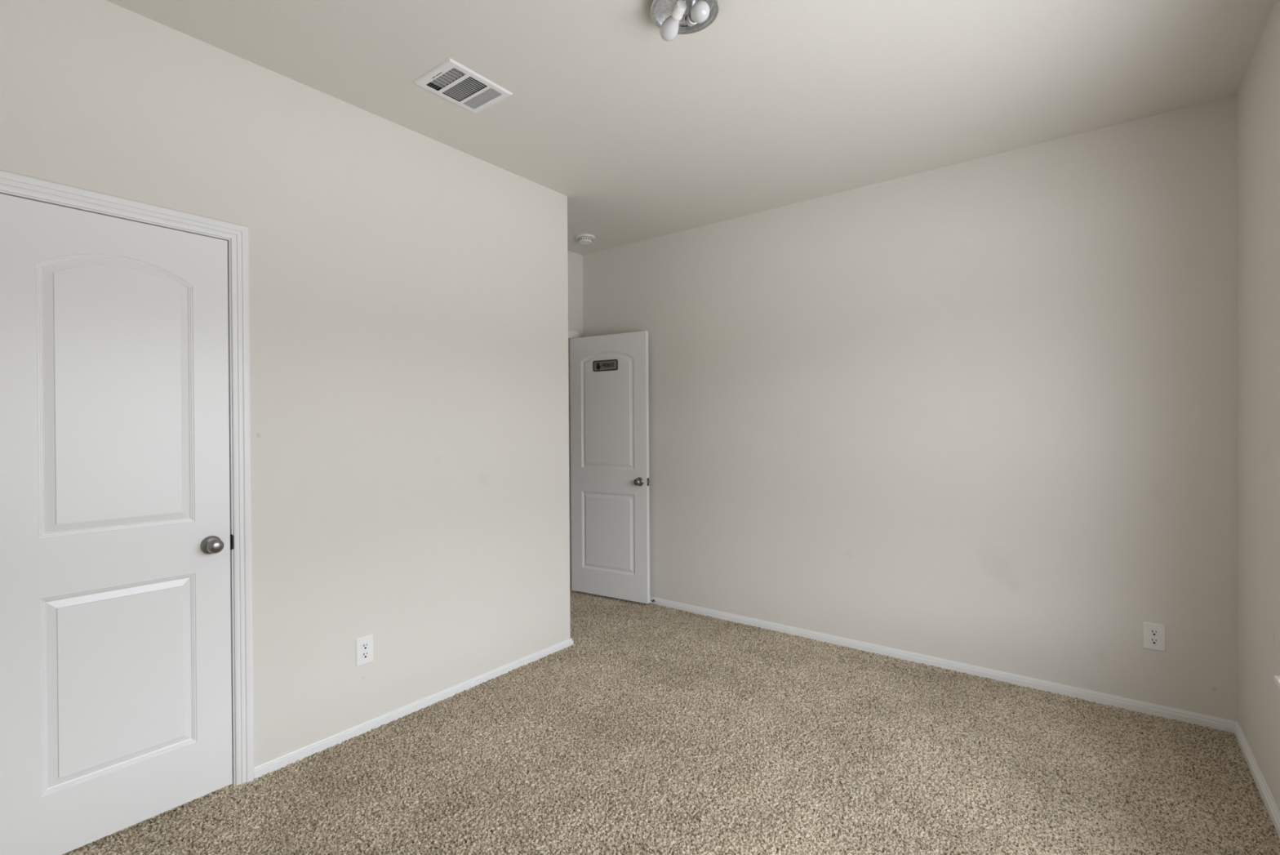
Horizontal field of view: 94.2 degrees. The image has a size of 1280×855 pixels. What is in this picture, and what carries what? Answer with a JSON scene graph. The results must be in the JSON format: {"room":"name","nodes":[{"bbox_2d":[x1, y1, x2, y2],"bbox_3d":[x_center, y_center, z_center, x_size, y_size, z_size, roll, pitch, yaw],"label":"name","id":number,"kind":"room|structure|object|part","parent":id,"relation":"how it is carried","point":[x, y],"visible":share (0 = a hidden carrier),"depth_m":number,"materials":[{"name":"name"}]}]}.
{"room":"empty bedroom","nodes":[
{"label":"empty bedroom","id":0,"kind":"room"},
{"bbox_2d":[0,0,570,766],"bbox_3d":[-1.509,-0.031,2.350,0.120,2.743,3.354,0,0,38],"label":"wall","id":1,"kind":"structure","parent":0,"point":[409,288],"depth_m":2.58,"materials":[{"name":"beige paint"}]},
{"bbox_2d":[0,193,232,854],"bbox_3d":[-1.740,0.321,1.983,0.155,2.030,0.631,0,0,38],"label":"door","id":2,"kind":"structure","parent":1,"relation":"in","point":[116,686],"depth_m":1.94,"materials":[{"name":"white paint"}]},
{"bbox_3d":[-1.564,0.429,2.171,0.013,0.067,0.067,0,0,38],"label":"knob","id":3,"kind":"part","parent":2,"relation":"part of","materials":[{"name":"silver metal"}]},
{"bbox_2d":[0,169,253,786],"bbox_3d":[-1.767,0.297,2.015,0.153,2.116,0.749,0,0,38],"label":"door frame","id":4,"kind":"structure","parent":1,"relation":"attached to","point":[11,184],"depth_m":2.23,"materials":[{"name":"white paint"}]},
{"bbox_3d":[-1.538,0.429,2.232,0.037,0.058,0.005,0,0,31],"label":"strike plate","id":5,"kind":"part","parent":4,"relation":"part of","materials":[{"name":"grey metal"}]},
{"bbox_2d":[355,634,373,666],"bbox_3d":[-1.214,0.985,2.624,0.008,0.123,0.079,0,0,38],"label":"electrical outlet","id":6,"kind":"object","parent":1,"relation":"attached to","point":[364,645],"visible":1,"depth_m":2.62,"materials":[{"name":"white plastic"}]},
{"bbox_2d":[361,651,368,658],"bbox_3d":[-1.212,1.004,2.622,0.002,0.028,0.034,0,0,38],"label":"receptacle","id":7,"kind":"object","parent":6,"relation":"attached to","point":[365,655],"depth_m":2.62,"materials":[{"name":"white plastic"}]},
{"bbox_2d":[361,642,368,649],"bbox_3d":[-1.212,0.965,2.622,0.002,0.028,0.034,0,0,38],"label":"receptacle","id":8,"kind":"object","parent":6,"relation":"attached to","point":[365,646],"depth_m":2.62,"materials":[{"name":"white plastic"}]},
{"bbox_2d":[253,637,573,778],"bbox_3d":[-0.947,1.323,2.963,0.014,0.049,1.742,0,0,38],"label":"baseboard","id":9,"kind":"structure","parent":1,"relation":"attached to","point":[260,771],"depth_m":2.73,"materials":[{"name":"white paint"}]},
{"bbox_2d":[567,250,582,337],"bbox_3d":[-0.851,-0.043,4.508,0.120,2.743,1.106,0,0,38],"label":"wall","id":10,"kind":"structure","parent":0,"point":[575,260],"depth_m":4.84,"materials":[{"name":"beige paint"}]},
{"bbox_2d":[568,329,578,591],"bbox_3d":[-0.807,0.281,4.563,0.153,2.116,0.847,0,0,38],"label":"door frame","id":11,"kind":"structure","parent":10,"relation":"attached to","point":[571,334],"depth_m":4.83,"materials":[{"name":"white paint"}]},
{"bbox_3d":[-0.753,0.280,4.521,0.016,2.116,0.847,0,0,38],"label":"casing","id":12,"kind":"part","parent":11,"relation":"part of","materials":[{"name":"white paint"}]},
{"bbox_2d":[569,330,649,603],"bbox_3d":[-0.246,0.297,4.595,0.729,2.022,0.137,0,0,32],"label":"door","id":13,"kind":"structure","parent":10,"relation":"in","point":[610,481],"depth_m":4.57,"materials":[{"name":"white paint"}]},
{"bbox_2d":[592,359,617,371],"bbox_3d":[-0.269,-0.479,4.592,0.232,0.083,0.004,0,0,32],"label":"door sign","id":14,"kind":"object","parent":13,"relation":"attached to","point":[611,364],"visible":1,"depth_m":4.59,"materials":[{"name":"black"}]},
{"bbox_3d":[-0.004,0.405,4.429,0.067,0.067,0.013,0,0,32],"label":"knob","id":15,"kind":"part","parent":13,"relation":"part of","materials":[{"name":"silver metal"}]},
{"bbox_2d":[62,590,1279,854],"bbox_3d":[-0.695,1.364,2.432,5.259,0.064,4.460,0,0,38],"label":"floor","id":16,"kind":"structure","parent":0,"point":[660,730],"depth_m":2.32,"materials":[{"name":"beige carpet"}]},
{"bbox_2d":[106,0,1275,255],"bbox_3d":[-0.712,-1.447,2.421,5.259,0.080,4.460,0,0,38],"label":"ceiling","id":17,"kind":"structure","parent":0,"point":[771,104],"depth_m":2.40,"materials":[{"name":"beige paint"}]},
{"bbox_2d":[413,57,512,113],"bbox_3d":[-0.730,-1.480,2.461,0.251,0.178,0.308,0,0,38],"label":"ceiling vent","id":18,"kind":"object","parent":17,"relation":"in","point":[451,80],"visible":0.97,"depth_m":2.46,"materials":[{"name":"white metal"}]},
{"bbox_2d":[575,233,595,244],"bbox_3d":[-0.406,-1.395,4.417,0.143,0.044,0.143,0,0,38],"label":"smoke detector","id":19,"kind":"object","parent":17,"relation":"attached to","point":[584,238],"visible":1,"depth_m":4.38,"materials":[{"name":"white plastic"}]},
{"bbox_2d":[650,0,719,40],"bbox_3d":[0.147,-1.358,1.968,0.226,0.106,0.226,0,0,38],"label":"ceiling light","id":20,"kind":"object","parent":17,"relation":"attached to","point":[673,17],"visible":1,"depth_m":1.97,"materials":[{"name":"silver metal"}]},
{"bbox_3d":[0.105,-1.335,1.979,0.059,0.060,0.106,0,0,-24],"label":"bulb","id":21,"kind":"part","parent":20,"relation":"part of","materials":[{"name":"white glass"}]},
{"bbox_3d":[0.188,-1.338,1.926,0.059,0.067,0.105,0,0,-18],"label":"bulb","id":22,"kind":"part","parent":20,"relation":"part of","materials":[{"name":"white glass"}]},
{"bbox_2d":[582,95,1237,720],"bbox_3d":[0.623,-0.051,4.143,5.259,2.743,0.120,0,0,38],"label":"wall","id":23,"kind":"structure","parent":0,"point":[981,411],"depth_m":3.17,"materials":[{"name":"beige paint"}]},
{"bbox_2d":[648,595,1235,733],"bbox_3d":[1.058,1.303,3.735,3.839,0.056,0.014,0,0,38],"label":"baseboard","id":24,"kind":"structure","parent":23,"relation":"attached to","point":[1150,708],"depth_m":3.15,"materials":[{"name":"white paint"}]},
{"bbox_2d":[1142,621,1165,651],"bbox_3d":[2.361,0.961,2.728,0.079,0.123,0.008,0,0,38],"label":"electrical outlet","id":25,"kind":"object","parent":23,"relation":"attached to","point":[1153,634],"visible":1,"depth_m":2.73,"materials":[{"name":"white plastic"}]},
{"bbox_2d":[1149,637,1159,644],"bbox_3d":[2.359,0.980,2.726,0.034,0.028,0.002,0,0,38],"label":"receptacle","id":26,"kind":"object","parent":25,"relation":"attached to","point":[1153,641],"depth_m":2.73,"materials":[{"name":"white plastic"}]},
{"bbox_2d":[1149,629,1159,635],"bbox_3d":[2.359,0.941,2.726,0.034,0.028,0.002,0,0,38],"label":"receptacle","id":27,"kind":"object","parent":25,"relation":"attached to","point":[1152,632],"depth_m":2.73,"materials":[{"name":"white plastic"}]},
{"bbox_2d":[1236,0,1279,811],"bbox_3d":[1.329,-0.042,0.855,0.120,2.743,4.220,0,0,38],"label":"wall","id":28,"kind":"structure","parent":0,"point":[1258,95],"depth_m":2.19,"materials":[{"name":"beige paint"}]},
{"bbox_2d":[1233,720,1279,838],"bbox_3d":[1.285,1.312,0.901,0.014,0.060,4.220,0,0,38],"label":"baseboard","id":29,"kind":"structure","parent":28,"relation":"attached to","point":[1273,811],"depth_m":2.18,"materials":[{"name":"white paint"}]},
{"bbox_2d":[1273,675,1279,688],"bbox_3d":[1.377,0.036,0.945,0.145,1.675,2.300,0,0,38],"label":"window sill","id":30,"kind":"structure","parent":28,"relation":"in","point":[1277,678],"depth_m":1.87,"materials":[{"name":"white paint"}]}
]}

